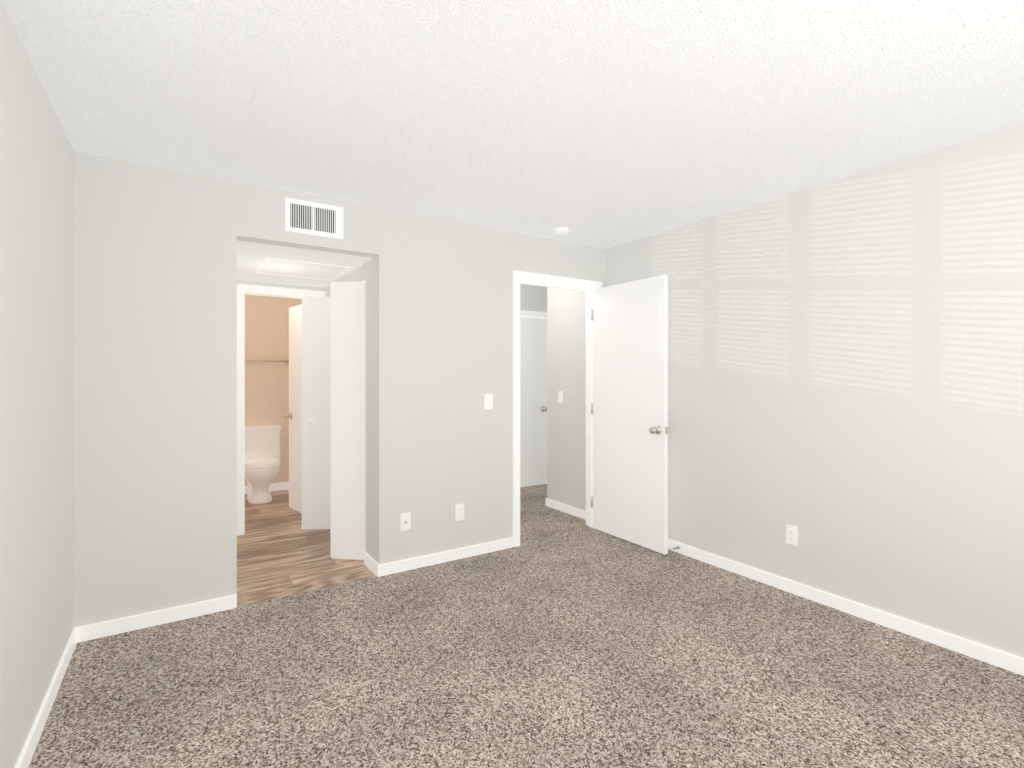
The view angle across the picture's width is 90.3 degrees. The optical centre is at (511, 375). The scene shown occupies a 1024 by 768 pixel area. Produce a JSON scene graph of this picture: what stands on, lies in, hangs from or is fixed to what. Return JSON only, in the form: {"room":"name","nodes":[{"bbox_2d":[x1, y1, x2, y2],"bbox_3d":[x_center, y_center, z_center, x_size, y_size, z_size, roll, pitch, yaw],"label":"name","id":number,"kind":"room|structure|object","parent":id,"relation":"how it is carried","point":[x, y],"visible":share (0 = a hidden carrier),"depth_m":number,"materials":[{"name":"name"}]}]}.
{"room":"empty bedroom","nodes":[
{"label":"empty bedroom","id":0,"kind":"room"},
{"bbox_2d":[0,0,73,767],"bbox_3d":[-1.126,0.110,0.807,0.120,2.440,4.240,0,0,-33],"label":"wall","id":1,"kind":"structure","parent":0,"point":[36,389],"depth_m":1.81,"materials":[{"name":"white paint"}]},
{"bbox_2d":[15,628,76,767],"bbox_3d":[-1.070,1.288,0.843,0.013,0.085,4.000,0,0,-33],"label":"baseboard","id":2,"kind":"structure","parent":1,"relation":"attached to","point":[28,749],"depth_m":1.95,"materials":[{"name":"white wood"}]},
{"bbox_2d":[245,295,301,485],"bbox_3d":[-2.701,0.110,5.996,1.710,2.440,0.120,0,0,-33],"label":"wall","id":3,"kind":"structure","parent":0,"point":[266,338],"depth_m":5.87,"materials":[{"name":"beige paint"}]},
{"bbox_2d":[245,482,288,493],"bbox_3d":[-2.665,1.288,5.940,1.710,0.085,0.013,0,0,-33],"label":"baseboard","id":4,"kind":"structure","parent":3,"relation":"attached to","point":[279,486],"depth_m":5.90,"materials":[{"name":"white wood"}]},
{"bbox_2d":[245,359,288,362],"bbox_3d":[-2.868,-0.170,5.775,0.654,0.044,0.070,0,0,-33],"label":"towel bar","id":5,"kind":"object","parent":3,"relation":"attached to","point":[287,361],"visible":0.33,"depth_m":5.82,"materials":[{"name":"silver metal"}]},
{"bbox_2d":[242,280,320,290],"bbox_3d":[-2.028,-0.915,4.490,0.640,0.390,0.120,0,0,-33],"label":"wall","id":6,"kind":"structure","parent":0,"point":[280,285],"depth_m":4.43,"materials":[{"name":"white paint"}]},
{"bbox_2d":[237,284,324,535],"bbox_3d":[-2.028,0.282,4.490,0.732,2.096,0.152,0,0,-33],"label":"door frame","id":7,"kind":"structure","parent":6,"relation":"attached to","point":[243,290],"depth_m":4.25,"materials":[{"name":"white wood"}]},
{"bbox_2d":[284,305,301,513],"bbox_3d":[-2.025,0.318,4.907,0.171,2.000,0.602,0,0,-43],"label":"bathroom door","id":8,"kind":"structure","parent":6,"relation":"in","point":[295,408],"depth_m":4.98,"materials":[{"name":"white wood"}]},
{"bbox_2d":[237,241,372,287],"bbox_3d":[-1.635,-0.860,3.839,0.910,0.120,1.400,0,0,-33],"label":"ceiling","id":9,"kind":"structure","parent":0,"point":[251,257],"depth_m":3.53,"materials":[{"name":"white paint"}]},
{"bbox_2d":[256,258,351,280],"bbox_3d":[-1.582,-0.798,3.849,0.570,0.004,0.600,0,0,-33],"label":"ceiling light","id":10,"kind":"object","parent":9,"relation":"in","point":[280,267],"depth_m":3.82,"materials":[{"name":"white plastic"}]},
{"bbox_2d":[237,489,375,606],"bbox_3d":[-1.819,1.380,4.691,2.010,0.100,3.270,0,0,-33],"label":"floor","id":11,"kind":"structure","parent":0,"point":[281,552],"depth_m":3.69,"materials":[{"name":"brown wood"}]},
{"bbox_2d":[245,425,281,503],"bbox_3d":[-2.718,0.948,5.480,0.500,0.765,0.715,0,0,-33],"label":"toilet","id":12,"kind":"object","parent":11,"relation":"on","point":[262,456],"visible":0.88,"depth_m":5.47,"materials":[{"name":"white ceramic"}]},
{"bbox_2d":[74,151,596,627],"bbox_3d":[-0.747,0.110,3.509,3.460,2.440,0.120,0,0,-33],"label":"wall","id":13,"kind":"structure","parent":0,"point":[155,388],"depth_m":2.85,"materials":[{"name":"white paint"}]},
{"bbox_2d":[76,594,236,642],"bbox_3d":[-1.864,1.288,2.705,0.710,0.085,0.013,0,0,-33],"label":"baseboard","id":14,"kind":"structure","parent":13,"relation":"attached to","point":[122,625],"depth_m":2.68,"materials":[{"name":"white wood"}]},
{"bbox_2d":[285,197,342,238],"bbox_3d":[-1.210,-0.965,3.130,0.340,0.200,0.013,0,0,-33],"label":"air vent","id":15,"kind":"object","parent":13,"relation":"in","point":[311,218],"visible":1,"depth_m":3.12,"materials":[{"name":"white metal"}]},
{"bbox_2d":[401,513,410,530],"bbox_3d":[-0.719,0.990,3.449,0.070,0.115,0.012,0,0,-33],"label":"outlet","id":16,"kind":"object","parent":13,"relation":"attached to","point":[405,521],"visible":1,"depth_m":3.45,"materials":[{"name":"white plastic"}]},
{"bbox_2d":[379,538,512,575],"bbox_3d":[-0.439,1.288,3.630,1.055,0.085,0.013,0,0,-33],"label":"baseboard","id":17,"kind":"structure","parent":13,"relation":"attached to","point":[427,560],"depth_m":3.59,"materials":[{"name":"white wood"}]},
{"bbox_2d":[455,504,463,520],"bbox_3d":[-0.376,0.985,3.673,0.070,0.115,0.009,0,0,-33],"label":"electrical outlet","id":18,"kind":"object","parent":13,"relation":"attached to","point":[459,511],"visible":1,"depth_m":3.67,"materials":[{"name":"white plastic"}]},
{"bbox_2d":[484,394,492,409],"bbox_3d":[-0.172,0.195,3.799,0.070,0.115,0.021,0,0,-33],"label":"bedroom light switch","id":19,"kind":"object","parent":13,"relation":"attached to","point":[488,401],"visible":1,"depth_m":3.80,"materials":[{"name":"white plastic"}]},
{"bbox_2d":[513,270,601,546],"bbox_3d":[0.358,0.260,4.227,0.917,2.141,0.152,0,0,-33],"label":"door frame","id":20,"kind":"structure","parent":13,"relation":"attached to","point":[543,280],"depth_m":4.09,"materials":[{"name":"white wood"}]},
{"bbox_2d":[325,263,365,296],"bbox_3d":[-1.336,-0.750,4.141,0.080,0.100,1.220,0,0,-33],"label":"wall","id":21,"kind":"structure","parent":0,"point":[358,274],"depth_m":3.84,"materials":[{"name":"white paint"}]},
{"bbox_2d":[302,297,329,529],"bbox_3d":[-1.688,0.307,4.436,0.267,2.015,0.309,0,0,-33],"label":"bifold door","id":22,"kind":"structure","parent":21,"relation":"in","point":[315,412],"depth_m":4.36,"materials":[{"name":"white wood"}]},
{"bbox_2d":[330,281,365,559],"bbox_3d":[-1.212,0.307,3.738,0.230,2.015,0.384,0,0,-33],"label":"bifold door","id":23,"kind":"structure","parent":21,"relation":"in","point":[347,420],"depth_m":3.65,"materials":[{"name":"white wood"}]},
{"bbox_2d":[366,258,373,558],"bbox_3d":[-0.711,0.110,3.712,0.660,2.440,0.180,0,0,-33],"label":"wall","id":24,"kind":"structure","parent":0,"point":[370,407],"depth_m":3.52,"materials":[{"name":"white paint"}]},
{"bbox_2d":[364,552,379,576],"bbox_3d":[-0.957,1.288,3.472,0.013,0.085,0.313,0,0,-33],"label":"baseboard","id":25,"kind":"structure","parent":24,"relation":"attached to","point":[371,564],"depth_m":3.45,"materials":[{"name":"white wood"}]},
{"bbox_2d":[2,0,1023,248],"bbox_3d":[0.247,-1.160,3.576,5.440,0.100,7.390,0,0,-33],"label":"ceiling","id":26,"kind":"structure","parent":0,"point":[604,124],"depth_m":2.01,"materials":[{"name":"white paint"}]},
{"bbox_2d":[553,227,569,234],"bbox_3d":[0.375,-1.092,3.857,0.124,0.036,0.124,0,0,-33],"label":"smoke detector","id":27,"kind":"object","parent":26,"relation":"attached to","point":[561,230],"visible":1,"depth_m":3.82,"materials":[{"name":"white plastic"}]},
{"bbox_2d":[28,484,1023,767],"bbox_3d":[0.653,1.374,2.952,5.440,0.112,5.900,0,0,-33],"label":"floor","id":28,"kind":"structure","parent":0,"point":[594,648],"depth_m":2.20,"materials":[{"name":"grey carpet"}]},
{"bbox_2d":[520,284,546,311],"bbox_3d":[0.085,-0.915,6.029,0.800,0.390,0.120,0,0,-33],"label":"wall","id":29,"kind":"structure","parent":0,"point":[533,297],"depth_m":6.07,"materials":[{"name":"white paint"}]},
{"bbox_2d":[520,317,546,487],"bbox_3d":[0.126,0.307,5.966,0.752,2.005,0.103,0,0,-33],"label":"closet door","id":30,"kind":"structure","parent":29,"relation":"in","point":[533,401],"depth_m":6.07,"materials":[{"name":"white wood"}]},
{"bbox_2d":[520,310,546,318],"bbox_3d":[0.089,0.282,6.022,0.892,2.096,0.136,0,0,-33],"label":"door frame","id":31,"kind":"structure","parent":29,"relation":"attached to","point":[533,314],"depth_m":6.05,"materials":[{"name":"white wood"}]},
{"bbox_2d":[597,247,605,286],"bbox_3d":[0.746,0.110,4.479,0.100,2.440,0.120,0,0,-33],"label":"wall","id":32,"kind":"structure","parent":0,"point":[601,264],"depth_m":4.43,"materials":[{"name":"white paint"}]},
{"bbox_2d":[591,274,668,553],"bbox_3d":[0.915,0.282,4.054,0.171,2.045,0.787,0,0,-33],"label":"bedroom door","id":33,"kind":"structure","parent":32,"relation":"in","point":[629,412],"depth_m":3.99,"materials":[{"name":"white wood"}]},
{"bbox_2d":[547,124,1023,657],"bbox_3d":[1.761,0.110,3.117,0.120,2.440,4.970,0,0,-33],"label":"wall","id":34,"kind":"structure","parent":0,"point":[847,376],"depth_m":2.80,"materials":[{"name":"white paint"}]},
{"bbox_2d":[558,391,562,402],"bbox_3d":[0.469,0.210,4.978,0.021,0.115,0.070,0,0,-33],"label":"light switch","id":35,"kind":"object","parent":34,"relation":"attached to","point":[560,396],"visible":1,"depth_m":4.98,"materials":[{"name":"white plastic"}]},
{"bbox_2d":[546,499,585,519],"bbox_3d":[0.546,1.288,4.867,0.013,0.085,0.710,0,0,-33],"label":"baseboard","id":36,"kind":"structure","parent":34,"relation":"attached to","point":[576,512],"depth_m":4.89,"materials":[{"name":"white wood"}]},
{"bbox_2d":[786,525,797,545],"bbox_3d":[1.699,0.970,3.095,0.009,0.115,0.070,0,0,-33],"label":"electrical outlet","id":37,"kind":"object","parent":34,"relation":"attached to","point":[791,535],"visible":1,"depth_m":3.09,"materials":[{"name":"white plastic"}]},
{"bbox_2d":[668,539,1023,675],"bbox_3d":[1.906,1.288,2.773,0.013,0.085,3.995,0,0,-33],"label":"baseboard","id":38,"kind":"structure","parent":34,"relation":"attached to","point":[995,657],"depth_m":2.73,"materials":[{"name":"white wood"}]}
]}

